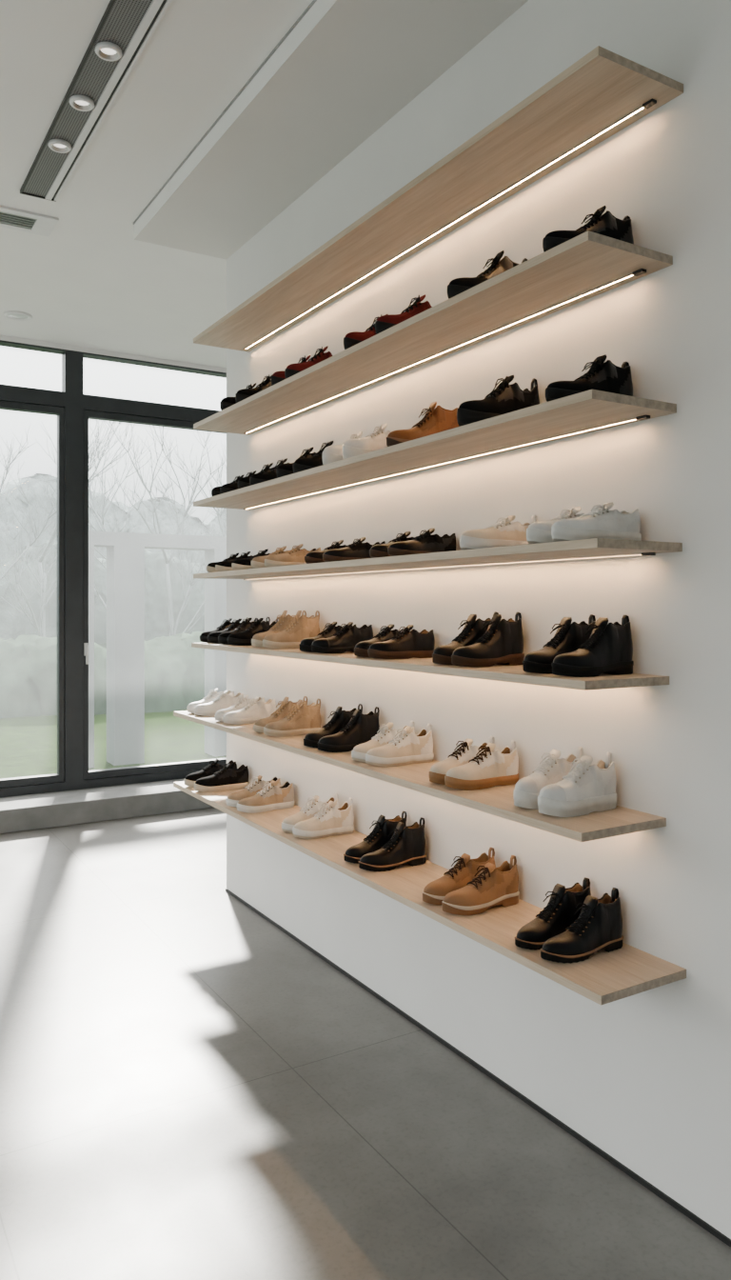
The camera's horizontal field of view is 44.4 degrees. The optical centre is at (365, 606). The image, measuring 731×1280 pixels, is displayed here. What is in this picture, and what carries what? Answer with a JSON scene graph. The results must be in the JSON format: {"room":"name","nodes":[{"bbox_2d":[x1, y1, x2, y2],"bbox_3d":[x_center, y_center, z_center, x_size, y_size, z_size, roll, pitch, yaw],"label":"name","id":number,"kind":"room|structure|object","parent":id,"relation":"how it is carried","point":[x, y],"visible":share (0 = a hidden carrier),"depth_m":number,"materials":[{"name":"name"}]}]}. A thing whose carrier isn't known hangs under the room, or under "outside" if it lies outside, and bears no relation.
{"room":"shoe store","nodes":[
{"label":"shoe store","id":0,"kind":"room"},
{"bbox_2d":[3,310,32,320],"bbox_3d":[-2.206,-1.843,5.680,0.170,0.013,0.170,0,0,-31],"label":"ceiling speaker","id":1,"kind":"object","parent":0,"point":[11,314],"depth_m":5.67},
{"bbox_2d":[0,0,313,368],"bbox_3d":[-0.090,-1.950,2.198,9.000,0.200,9.450,0,0,-31],"label":"ceiling","id":2,"kind":"structure","parent":0,"point":[89,283],"depth_m":3.73,"materials":[{"name":"paint"}]},
{"bbox_2d":[0,205,59,237],"bbox_3d":[-1.719,-1.844,4.233,0.470,0.012,0.220,0,0,-31],"label":"ceiling air vent","id":3,"kind":"object","parent":2,"relation":"in","point":[11,218],"depth_m":4.28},
{"bbox_2d":[20,0,171,201],"bbox_3d":[-0.174,-1.838,1.883,0.154,0.024,4.998,0,0,-31],"label":"recessed light","id":4,"kind":"object","parent":2,"relation":"in","point":[125,29],"visible":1,"depth_m":3.18,"materials":[{"name":"black plastic"}]},
{"bbox_2d":[132,0,317,224],"bbox_3d":[0.663,-1.846,1.380,0.005,0.008,6.870,0,0,-31],"label":"ceiling trim","id":5,"kind":"structure","parent":2,"relation":"attached to","point":[308,9],"depth_m":3.26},
{"bbox_2d":[134,0,528,259],"bbox_3d":[0.870,-1.810,1.505,0.478,0.080,6.870,0,0,-31],"label":"ceiling soffit","id":6,"kind":"structure","parent":2,"relation":"attached to","point":[347,68],"depth_m":3.18,"materials":[{"name":"white paint"}]},
{"bbox_2d":[0,807,730,1279],"bbox_3d":[-0.090,1.510,2.198,9.000,0.120,9.450,0,0,-31],"label":"floor","id":7,"kind":"structure","parent":0,"point":[189,1090],"depth_m":2.53,"materials":[{"name":"concrete"}]},
{"bbox_2d":[0,778,214,833],"bbox_3d":[-2.385,1.375,5.975,8.600,0.150,0.510,0,0,-31],"label":"window sill","id":8,"kind":"structure","parent":7,"relation":"on","point":[67,808],"depth_m":6.09,"materials":[{"name":"concrete"}]},
{"bbox_2d":[0,340,74,797],"bbox_3d":[-2.769,-0.258,5.966,1.600,3.115,0.126,0,0,-31],"label":"window","id":9,"kind":"structure","parent":8,"relation":"on","point":[61,404],"depth_m":6.32,"materials":[{"name":"black metal"}]},
{"bbox_2d":[0,335,226,789],"bbox_3d":[-2.485,-0.275,6.139,8.600,3.150,0.126,0,0,-31],"label":"window","id":10,"kind":"structure","parent":8,"relation":"on","point":[87,407],"depth_m":6.41,"materials":[{"name":"black metal"}]},
{"bbox_2d":[226,0,730,1239],"bbox_3d":[1.177,-0.200,1.692,0.240,3.300,6.870,0,0,-31],"label":"wall","id":11,"kind":"structure","parent":0,"point":[645,1077],"depth_m":2.53,"materials":[{"name":"white paint"}]},
{"bbox_2d":[173,710,666,841],"bbox_3d":[-0.106,0.530,3.300,0.283,0.028,2.774,0,0,-31],"label":"wall shelf","id":12,"kind":"object","parent":11,"relation":"attached to","point":[497,800],"visible":0.44,"depth_m":2.46,"materials":[{"name":"brown wood"}]},
{"bbox_2d":[187,688,234,713],"bbox_3d":[-0.757,0.459,4.382,0.252,0.114,0.085,0,0,-33],"label":"trainer","id":13,"kind":"object","parent":12,"relation":"on","point":[209,698],"visible":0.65,"depth_m":4.36,"materials":[{"name":"leather"}]},
{"bbox_2d":[194,690,243,716],"bbox_3d":[-0.697,0.459,4.284,0.252,0.114,0.085,0,0,-29],"label":"trainer","id":14,"kind":"object","parent":12,"relation":"on","point":[224,701],"visible":0.8,"depth_m":4.25,"materials":[{"name":"leather"}]},
{"bbox_2d":[215,694,264,721],"bbox_3d":[-0.571,0.459,4.076,0.252,0.114,0.085,0,0,-32],"label":"trainer","id":15,"kind":"object","parent":12,"relation":"on","point":[243,701],"visible":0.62,"depth_m":4.05,"materials":[{"name":"leather"}]},
{"bbox_2d":[222,696,276,724],"bbox_3d":[-0.512,0.459,3.980,0.252,0.114,0.085,0,0,-32],"label":"trainer","id":16,"kind":"object","parent":12,"relation":"on","point":[254,710],"visible":0.89,"depth_m":3.95,"materials":[{"name":"leather"}]},
{"bbox_2d":[253,696,307,733],"bbox_3d":[-0.353,0.446,3.717,0.252,0.139,0.085,0,0,-32],"label":"boot","id":17,"kind":"object","parent":12,"relation":"on","point":[283,710],"visible":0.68,"depth_m":3.70,"materials":[{"name":"beige leather"}]},
{"bbox_2d":[263,698,321,737],"bbox_3d":[-0.292,0.446,3.614,0.252,0.139,0.085,0,0,-31],"label":"boot","id":18,"kind":"object","parent":12,"relation":"on","point":[304,719],"visible":0.98,"depth_m":3.60,"materials":[{"name":"beige leather"}]},
{"bbox_2d":[303,703,362,747],"bbox_3d":[-0.121,0.442,3.335,0.251,0.148,0.085,0,0,-30],"label":"boot","id":19,"kind":"object","parent":12,"relation":"on","point":[339,718],"visible":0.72,"depth_m":3.32,"materials":[{"name":"leather"}]},
{"bbox_2d":[318,706,379,752],"bbox_3d":[-0.057,0.442,3.229,0.251,0.148,0.085,0,0,-31],"label":"boot","id":20,"kind":"object","parent":12,"relation":"on","point":[361,728],"visible":0.98,"depth_m":3.21,"materials":[{"name":"leather"}]},
{"bbox_2d":[351,720,415,761],"bbox_3d":[0.060,0.454,3.036,0.252,0.123,0.085,0,0,-30],"label":"trainer","id":21,"kind":"object","parent":12,"relation":"on","point":[359,752],"visible":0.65,"depth_m":3.01,"materials":[{"name":"white leather"}]},
{"bbox_2d":[365,723,434,766],"bbox_3d":[0.114,0.454,2.950,0.252,0.123,0.085,0,0,-30],"label":"trainer","id":22,"kind":"object","parent":12,"relation":"on","point":[406,749],"visible":1,"depth_m":2.93,"materials":[{"name":"white leather"}]},
{"bbox_2d":[428,736,496,784],"bbox_3d":[0.287,0.455,2.663,0.252,0.122,0.085,0,0,-33],"label":"trainer","id":23,"kind":"object","parent":12,"relation":"on","point":[462,756],"visible":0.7,"depth_m":2.64,"materials":[{"name":"white leather"}]},
{"bbox_2d":[444,740,519,790],"bbox_3d":[0.337,0.455,2.580,0.252,0.122,0.085,0,0,-31],"label":"trainer","id":24,"kind":"object","parent":12,"relation":"on","point":[490,769],"visible":0.99,"depth_m":2.56,"materials":[{"name":"white leather"}]},
{"bbox_2d":[513,746,583,809],"bbox_3d":[0.480,0.446,2.348,0.249,0.139,0.085,0,0,-33],"label":"trainer","id":25,"kind":"object","parent":12,"relation":"on","point":[527,791],"visible":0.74,"depth_m":2.32,"materials":[{"name":"leather"}]},
{"bbox_2d":[538,751,617,817],"bbox_3d":[0.535,0.446,2.257,0.249,0.139,0.085,0,0,-33],"label":"trainer","id":26,"kind":"object","parent":12,"relation":"on","point":[588,789],"visible":1,"depth_m":2.23,"materials":[{"name":"leather"}]},
{"bbox_2d":[173,780,686,1005],"bbox_3d":[-0.090,0.875,3.274,0.283,0.021,2.834,0,0,-31],"label":"wall shelf","id":27,"kind":"object","parent":11,"relation":"attached to","point":[606,977],"visible":0.71,"depth_m":2.47,"materials":[{"name":"brown wood"}]},
{"bbox_2d":[183,758,237,787],"bbox_3d":[-0.753,0.804,4.357,0.272,0.120,0.088,0,0,-30],"label":"trainer","id":28,"kind":"object","parent":27,"relation":"on","point":[213,767],"visible":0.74,"depth_m":4.33,"materials":[{"name":"black fabric"}]},
{"bbox_2d":[194,762,249,792],"bbox_3d":[-0.679,0.804,4.234,0.272,0.120,0.088,0,0,-31],"label":"trainer","id":29,"kind":"object","parent":27,"relation":"on","point":[226,778],"visible":0.98,"depth_m":4.21,"materials":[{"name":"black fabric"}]},
{"bbox_2d":[226,775,281,807],"bbox_3d":[-0.490,0.805,3.931,0.264,0.119,0.088,0,0,-30],"label":"trainer","id":30,"kind":"object","parent":27,"relation":"on","point":[257,785],"visible":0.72,"depth_m":3.90,"materials":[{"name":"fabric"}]},
{"bbox_2d":[237,780,294,813],"bbox_3d":[-0.424,0.805,3.821,0.264,0.119,0.088,0,0,-33],"label":"trainer","id":31,"kind":"object","parent":27,"relation":"on","point":[272,797],"visible":1,"depth_m":3.80,"materials":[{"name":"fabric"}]},
{"bbox_2d":[281,792,339,833],"bbox_3d":[-0.215,0.800,3.487,0.252,0.129,0.085,0,0,-31],"label":"trainer","id":32,"kind":"object","parent":27,"relation":"on","point":[313,807],"visible":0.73,"depth_m":3.47,"materials":[{"name":"white leather"}]},
{"bbox_2d":[292,797,354,839],"bbox_3d":[-0.158,0.800,3.394,0.252,0.129,0.085,0,0,-30],"label":"trainer","id":33,"kind":"object","parent":27,"relation":"on","point":[330,821],"visible":1,"depth_m":3.38,"materials":[{"name":"white leather"}]},
{"bbox_2d":[343,810,407,863],"bbox_3d":[0.034,0.790,3.080,0.251,0.149,0.085,0,0,-29],"label":"boot","id":34,"kind":"object","parent":27,"relation":"on","point":[378,837],"visible":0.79,"depth_m":3.07,"materials":[{"name":"leather"}]},
{"bbox_2d":[359,817,426,871],"bbox_3d":[0.092,0.790,2.984,0.251,0.149,0.085,0,0,-30],"label":"boot","id":35,"kind":"object","parent":27,"relation":"on","point":[407,845],"visible":1,"depth_m":2.97,"materials":[{"name":"leather"}]},
{"bbox_2d":[422,847,496,904],"bbox_3d":[0.277,0.798,2.666,0.264,0.132,0.088,0,0,-29],"label":"shoe","id":36,"kind":"object","parent":27,"relation":"on","point":[465,870],"visible":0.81,"depth_m":2.65,"materials":[{"name":"brown leather"}]},
{"bbox_2d":[441,855,519,915],"bbox_3d":[0.333,0.798,2.575,0.264,0.132,0.088,0,0,-32],"label":"shoe","id":37,"kind":"object","parent":27,"relation":"on","point":[493,886],"visible":1,"depth_m":2.56,"materials":[{"name":"brown leather"}]},
{"bbox_2d":[515,877,591,950],"bbox_3d":[0.486,0.794,2.328,0.259,0.142,0.087,0,0,-31],"label":"boot","id":38,"kind":"object","parent":27,"relation":"on","point":[558,914],"visible":0.88,"depth_m":2.31,"materials":[{"name":"leather"}]},
{"bbox_2d":[540,887,623,963],"bbox_3d":[0.542,0.794,2.238,0.259,0.142,0.087,0,0,-33],"label":"boot","id":39,"kind":"object","parent":27,"relation":"on","point":[598,927],"visible":1,"depth_m":2.22,"materials":[{"name":"leather"}]},
{"bbox_2d":[191,642,669,690],"bbox_3d":[-0.038,0.183,3.188,0.283,0.028,2.532,0,0,-31],"label":"wall shelf","id":40,"kind":"object","parent":11,"relation":"attached to","point":[497,672],"visible":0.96,"depth_m":2.46,"materials":[{"name":"brown wood"}]},
{"bbox_2d":[200,617,248,642],"bbox_3d":[-0.666,0.110,4.230,0.252,0.117,0.085,0,0,-31],"label":"trainer","id":41,"kind":"object","parent":40,"relation":"on","point":[204,636],"visible":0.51,"depth_m":4.20,"materials":[{"name":"leather"}]},
{"bbox_2d":[207,618,258,643],"bbox_3d":[-0.611,0.110,4.141,0.252,0.117,0.085,0,0,-33],"label":"trainer","id":42,"kind":"object","parent":40,"relation":"on","point":[212,637],"visible":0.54,"depth_m":4.09,"materials":[{"name":"leather"}]},
{"bbox_2d":[218,617,270,644],"bbox_3d":[-0.547,0.107,4.035,0.252,0.123,0.085,0,0,-30],"label":"trainer","id":43,"kind":"object","parent":40,"relation":"on","point":[223,637],"visible":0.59,"depth_m":4.01,"materials":[{"name":"leather"}]},
{"bbox_2d":[227,617,278,645],"bbox_3d":[-0.487,0.107,3.936,0.252,0.123,0.085,0,0,-32],"label":"trainer","id":44,"kind":"object","parent":40,"relation":"on","point":[243,638],"visible":0.68,"depth_m":3.89,"materials":[{"name":"leather"}]},
{"bbox_2d":[251,610,306,647],"bbox_3d":[-0.361,0.092,3.729,0.251,0.153,0.085,0,0,-30],"label":"boot","id":45,"kind":"object","parent":40,"relation":"on","point":[257,639],"visible":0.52,"depth_m":3.71,"materials":[{"name":"beige leather"}]},
{"bbox_2d":[262,610,319,649],"bbox_3d":[-0.296,0.092,3.622,0.251,0.153,0.085,0,0,-31],"label":"boot","id":46,"kind":"object","parent":40,"relation":"on","point":[302,627],"visible":0.9,"depth_m":3.60,"materials":[{"name":"beige leather"}]},
{"bbox_2d":[300,621,357,652],"bbox_3d":[-0.140,0.112,3.366,0.251,0.112,0.085,0,0,-32],"label":"shoe","id":47,"kind":"object","parent":40,"relation":"on","point":[306,644],"visible":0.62,"depth_m":3.34,"materials":[{"name":"leather"}]},
{"bbox_2d":[311,621,373,653],"bbox_3d":[-0.083,0.112,3.274,0.251,0.112,0.085,0,0,-30],"label":"shoe","id":48,"kind":"object","parent":40,"relation":"on","point":[345,640],"visible":0.87,"depth_m":3.25,"materials":[{"name":"leather"}]},
{"bbox_2d":[354,623,415,657],"bbox_3d":[0.064,0.114,3.030,0.252,0.109,0.085,0,0,-33],"label":"shoes","id":49,"kind":"object","parent":40,"relation":"on","point":[361,650],"visible":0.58,"depth_m":3.00,"materials":[{"name":"leather"}]},
{"bbox_2d":[368,624,435,659],"bbox_3d":[0.120,0.114,2.937,0.252,0.109,0.085,0,0,-32],"label":"shoes","id":50,"kind":"object","parent":40,"relation":"on","point":[408,644],"visible":0.98,"depth_m":2.91,"materials":[{"name":"leather"}]},
{"bbox_2d":[432,611,499,664],"bbox_3d":[0.296,0.092,2.648,0.251,0.153,0.085,0,0,-32],"label":"boot","id":51,"kind":"object","parent":40,"relation":"on","point":[471,631],"visible":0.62,"depth_m":2.63,"materials":[{"name":"leather"}]},
{"bbox_2d":[451,611,524,667],"bbox_3d":[0.351,0.092,2.560,0.251,0.153,0.085,0,0,-33],"label":"boot","id":52,"kind":"object","parent":40,"relation":"on","point":[502,643],"visible":0.99,"depth_m":2.55,"materials":[{"name":"leather"}]},
{"bbox_2d":[522,614,596,674],"bbox_3d":[0.501,0.095,2.312,0.251,0.148,0.085,0,0,-31],"label":"boot","id":53,"kind":"object","parent":40,"relation":"on","point":[569,636],"visible":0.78,"depth_m":2.30,"materials":[{"name":"leather"}]},
{"bbox_2d":[551,614,634,677],"bbox_3d":[0.562,0.095,2.212,0.251,0.148,0.085,0,0,-32],"label":"boot","id":54,"kind":"object","parent":40,"relation":"on","point":[609,650],"visible":1,"depth_m":2.20,"materials":[{"name":"leather"}]},
{"bbox_2d":[193,230,673,435],"bbox_3d":[-0.029,-0.836,3.173,0.283,0.028,2.517,0,0,-31],"label":"wall shelf","id":55,"kind":"object","parent":11,"relation":"attached to","point":[589,265],"visible":1,"depth_m":2.61,"materials":[{"name":"brown wood"}]},
{"bbox_2d":[220,382,256,410],"bbox_3d":[-0.523,-0.926,3.981,0.266,0.152,0.088,0,0,-30],"label":"trainer","id":56,"kind":"object","parent":55,"relation":"on","point":[226,402],"visible":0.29,"depth_m":3.90,"materials":[{"name":"leather"}]},
{"bbox_2d":[235,374,272,402],"bbox_3d":[-0.430,-0.926,3.829,0.266,0.152,0.088,0,0,-33],"label":"trainer","id":57,"kind":"object","parent":55,"relation":"on","point":[244,393],"visible":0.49,"depth_m":3.77,"materials":[{"name":"leather"}]},
{"bbox_2d":[271,355,310,385],"bbox_3d":[-0.253,-0.924,3.538,0.266,0.148,0.088,0,0,-29],"label":"shoe","id":58,"kind":"object","parent":55,"relation":"on","point":[278,376],"visible":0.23,"depth_m":3.46,"materials":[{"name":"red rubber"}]},
{"bbox_2d":[284,345,333,378],"bbox_3d":[-0.183,-0.924,3.422,0.266,0.148,0.088,0,0,-31],"label":"shoe","id":59,"kind":"object","parent":55,"relation":"on","point":[291,370],"visible":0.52,"depth_m":3.37,"materials":[{"name":"red leather"}]},
{"bbox_2d":[343,314,387,349],"bbox_3d":[0.040,-0.926,3.050,0.271,0.151,0.088,0,0,-31],"label":"shoe","id":60,"kind":"object","parent":55,"relation":"on","point":[353,338],"visible":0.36,"depth_m":2.97,"materials":[{"name":"red leather"}]},
{"bbox_2d":[375,294,432,334],"bbox_3d":[0.152,-0.926,2.866,0.271,0.151,0.088,0,0,-31],"label":"shoe","id":61,"kind":"object","parent":55,"relation":"on","point":[383,323],"visible":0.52,"depth_m":2.81,"materials":[{"name":"red leather"}]},
{"bbox_2d":[447,250,527,299],"bbox_3d":[0.351,-0.930,2.534,0.277,0.160,0.088,0,0,-29],"label":"trainer","id":62,"kind":"object","parent":55,"relation":"on","point":[457,286],"visible":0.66,"depth_m":2.50,"materials":[{"name":"leather"}]},
{"bbox_2d":[542,205,634,252],"bbox_3d":[0.551,-0.920,2.204,0.276,0.139,0.088,0,0,-30],"label":"trainer","id":63,"kind":"object","parent":55,"relation":"on","point":[607,224],"visible":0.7,"depth_m":2.19,"materials":[{"name":"leather"}]},
{"bbox_2d":[193,389,677,509],"bbox_3d":[-0.027,-0.475,3.170,0.283,0.028,2.534,0,0,-31],"label":"wall shelf","id":64,"kind":"object","parent":11,"relation":"attached to","point":[590,410],"visible":1,"depth_m":2.60,"materials":[{"name":"brown wood"}]},
{"bbox_2d":[211,474,244,496],"bbox_3d":[-0.593,-0.551,4.111,0.252,0.123,0.085,0,0,-31],"label":"trainer","id":65,"kind":"object","parent":64,"relation":"on","point":[216,490],"visible":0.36,"depth_m":4.04,"materials":[{"name":"leather"}]},
{"bbox_2d":[220,470,256,494],"bbox_3d":[-0.526,-0.551,4.000,0.252,0.123,0.085,0,0,-30],"label":"trainer","id":66,"kind":"object","parent":64,"relation":"on","point":[230,487],"visible":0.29,"depth_m":3.94,"materials":[{"name":"leather"}]},
{"bbox_2d":[238,462,274,488],"bbox_3d":[-0.433,-0.557,3.849,0.252,0.135,0.085,0,0,-29],"label":"trainer","id":67,"kind":"object","parent":64,"relation":"on","point":[244,482],"visible":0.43,"depth_m":3.78,"materials":[{"name":"leather"}]},
{"bbox_2d":[249,458,287,485],"bbox_3d":[-0.364,-0.557,3.735,0.252,0.135,0.085,0,0,-31],"label":"trainer","id":68,"kind":"object","parent":64,"relation":"on","point":[256,478],"visible":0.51,"depth_m":3.68,"materials":[{"name":"leather"}]},
{"bbox_2d":[277,446,316,478],"bbox_3d":[-0.239,-0.563,3.529,0.252,0.146,0.085,0,0,-32],"label":"trainer","id":69,"kind":"object","parent":64,"relation":"on","point":[284,470],"visible":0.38,"depth_m":3.46,"materials":[{"name":"leather"}]},
{"bbox_2d":[293,440,333,473],"bbox_3d":[-0.160,-0.563,3.397,0.252,0.146,0.085,0,0,-33],"label":"trainer","id":70,"kind":"object","parent":64,"relation":"on","point":[302,464],"visible":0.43,"depth_m":3.34,"materials":[{"name":"leather"}]},
{"bbox_2d":[322,431,362,464],"bbox_3d":[-0.044,-0.560,3.207,0.252,0.141,0.085,0,0,-30],"label":"trainer","id":71,"kind":"object","parent":64,"relation":"on","point":[330,453],"visible":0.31,"depth_m":3.14,"materials":[{"name":"leather"}]},
{"bbox_2d":[342,423,390,459],"bbox_3d":[0.036,-0.560,3.077,0.252,0.141,0.085,0,0,-30],"label":"trainer","id":72,"kind":"object","parent":64,"relation":"on","point":[376,440],"visible":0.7,"depth_m":3.02,"materials":[{"name":"leather"}]},
{"bbox_2d":[386,400,459,446],"bbox_3d":[0.185,-0.569,2.820,0.266,0.158,0.088,0,0,-29],"label":"boot","id":73,"kind":"object","parent":64,"relation":"on","point":[437,419],"visible":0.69,"depth_m":2.80,"materials":[{"name":"leather"}]},
{"bbox_2d":[457,374,539,426],"bbox_3d":[0.374,-0.571,2.497,0.277,0.164,0.088,0,0,-31],"label":"trainer","id":74,"kind":"object","parent":64,"relation":"on","point":[507,398],"visible":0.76,"depth_m":2.47,"materials":[{"name":"leather"}]},
{"bbox_2d":[545,354,633,401],"bbox_3d":[0.552,-0.556,2.201,0.279,0.132,0.088,0,0,-33],"label":"trainer","id":75,"kind":"object","parent":64,"relation":"on","point":[602,375],"visible":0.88,"depth_m":2.19,"materials":[{"name":"leather"}]},
{"bbox_2d":[193,538,682,579],"bbox_3d":[-0.023,-0.139,3.163,0.283,0.028,2.550,0,0,-31],"label":"wall shelf","id":76,"kind":"object","parent":11,"relation":"attached to","point":[595,548],"visible":1,"depth_m":2.51,"materials":[{"name":"brown wood"}]},
{"bbox_2d":[206,552,239,572],"bbox_3d":[-0.624,-0.203,4.164,0.252,0.098,0.085,0,0,-30],"label":"trainer","id":77,"kind":"object","parent":76,"relation":"on","point":[210,568],"visible":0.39,"depth_m":4.09,"materials":[{"name":"grey fabric"}]},
{"bbox_2d":[215,551,252,571],"bbox_3d":[-0.560,-0.203,4.058,0.252,0.098,0.085,0,0,-32],"label":"trainer","id":78,"kind":"object","parent":76,"relation":"on","point":[223,566],"visible":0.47,"depth_m":4.00,"materials":[{"name":"grey fabric"}]},
{"bbox_2d":[231,548,269,570],"bbox_3d":[-0.462,-0.203,3.894,0.252,0.098,0.085,0,0,-32],"label":"trainer","id":79,"kind":"object","parent":76,"relation":"on","point":[240,564],"visible":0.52,"depth_m":3.83,"materials":[{"name":"grey fabric"}]},
{"bbox_2d":[251,545,287,568],"bbox_3d":[-0.365,-0.204,3.734,0.252,0.100,0.085,0,0,-31],"label":"shoe","id":80,"kind":"object","parent":76,"relation":"on","point":[258,562],"visible":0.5,"depth_m":3.66,"materials":[{"name":"fabric"}]},
{"bbox_2d":[264,543,320,567],"bbox_3d":[-0.289,-0.204,3.612,0.252,0.100,0.085,0,0,-32],"label":"shoe","id":81,"kind":"object","parent":76,"relation":"on","point":[294,556],"visible":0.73,"depth_m":3.57,"materials":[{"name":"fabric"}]},
{"bbox_2d":[304,540,346,563],"bbox_3d":[-0.116,-0.201,3.328,0.252,0.096,0.085,0,0,-30],"label":"shoe","id":82,"kind":"object","parent":76,"relation":"on","point":[311,557],"visible":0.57,"depth_m":3.26,"materials":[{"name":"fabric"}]},
{"bbox_2d":[322,537,385,561],"bbox_3d":[-0.037,-0.201,3.197,0.252,0.096,0.085,0,0,-30],"label":"shoe","id":83,"kind":"object","parent":76,"relation":"on","point":[358,550],"visible":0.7,"depth_m":3.15,"materials":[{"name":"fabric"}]},
{"bbox_2d":[369,531,414,558],"bbox_3d":[0.116,-0.201,2.945,0.252,0.096,0.085,0,0,-33],"label":"shoe","id":84,"kind":"object","parent":76,"relation":"on","point":[380,550],"visible":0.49,"depth_m":2.88,"materials":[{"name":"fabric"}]},
{"bbox_2d":[387,527,457,556],"bbox_3d":[0.182,-0.201,2.835,0.252,0.096,0.085,0,0,-32],"label":"shoe","id":85,"kind":"object","parent":76,"relation":"on","point":[426,543],"visible":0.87,"depth_m":2.81,"materials":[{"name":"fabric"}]},
{"bbox_2d":[460,514,539,549],"bbox_3d":[0.378,-0.208,2.496,0.272,0.110,0.088,0,0,-32],"label":"trainer","id":86,"kind":"object","parent":76,"relation":"on","point":[506,532],"visible":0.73,"depth_m":2.45,"materials":[{"name":"white leather"}]},
{"bbox_2d":[526,506,584,543],"bbox_3d":[0.512,-0.204,2.272,0.274,0.102,0.088,0,0,-30],"label":"trainer","id":87,"kind":"object","parent":76,"relation":"on","point":[537,532],"visible":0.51,"depth_m":2.19,"materials":[{"name":"leather"}]},
{"bbox_2d":[551,501,641,541],"bbox_3d":[0.565,-0.204,2.184,0.274,0.102,0.088,0,0,-32],"label":"trainer","id":88,"kind":"object","parent":76,"relation":"on","point":[601,522],"visible":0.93,"depth_m":2.15,"materials":[{"name":"leather"}]},
{"bbox_2d":[193,45,683,352],"bbox_3d":[-0.022,-1.237,3.161,0.283,0.028,2.554,0,0,-31],"label":"wall shelf","id":89,"kind":"object","parent":11,"relation":"attached to","point":[605,91],"visible":1,"depth_m":2.60,"materials":[{"name":"brown wood"}]},
{"bbox_2d":[225,888,730,1247],"bbox_3d":[1.071,1.443,1.628,0.006,0.014,6.870,0,0,-31],"label":"baseboard","id":90,"kind":"structure","parent":11,"relation":"attached to","point":[607,1156],"depth_m":2.62,"materials":[{"name":"black plastic"}]},
{"label":"outside","id":91,"kind":"structure","parent":0,"visible":0},
{"bbox_2d":[0,708,226,779],"bbox_3d":[-20.988,1.630,37.943,120.000,0.240,73.350,0,0,-31],"label":"lawn","id":92,"kind":"structure","parent":91,"point":[28,744],"depth_m":9.89,"materials":[{"name":"green plant"}]},
{"bbox_2d":[0,631,204,719],"bbox_3d":[-0.630,0.884,15.997,40.125,1.252,3.229,0,0,-31],"label":"hedge","id":93,"kind":"object","parent":92,"relation":"on","point":[174,670],"visible":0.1,"depth_m":12.75,"materials":[{"name":"green plant"}]},
{"bbox_2d":[0,540,204,643],"bbox_3d":[-3.963,-0.275,29.186,80.270,3.570,3.393,0,0,-31],"label":"shrubs","id":94,"kind":"object","parent":92,"relation":"on","point":[13,623],"visible":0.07,"depth_m":25.59,"materials":[{"name":"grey plant"}]},
{"bbox_2d":[0,396,226,637],"bbox_3d":[-6.880,-1.892,20.187,18.548,6.832,8.843,0,0,-36],"label":"bare trees","id":95,"kind":"object","parent":92,"relation":"on","point":[43,577],"visible":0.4,"depth_m":19.64,"materials":[{"name":"grey plant"}]},
{"bbox_2d":[0,473,226,562],"bbox_3d":[-5.342,-2.247,45.891,145.490,7.514,3.580,0,0,-31],"label":"treeline","id":96,"kind":"object","parent":92,"relation":"on","point":[166,525],"visible":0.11,"depth_m":40.62,"materials":[{"name":"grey plant"}]},
{"bbox_2d":[88,530,226,768],"bbox_3d":[-2.017,0.400,8.884,1.650,2.220,0.280,0,0,-31],"label":"frame","id":97,"kind":"object","parent":92,"relation":"on","point":[125,550],"visible":0.59,"depth_m":8.60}
]}

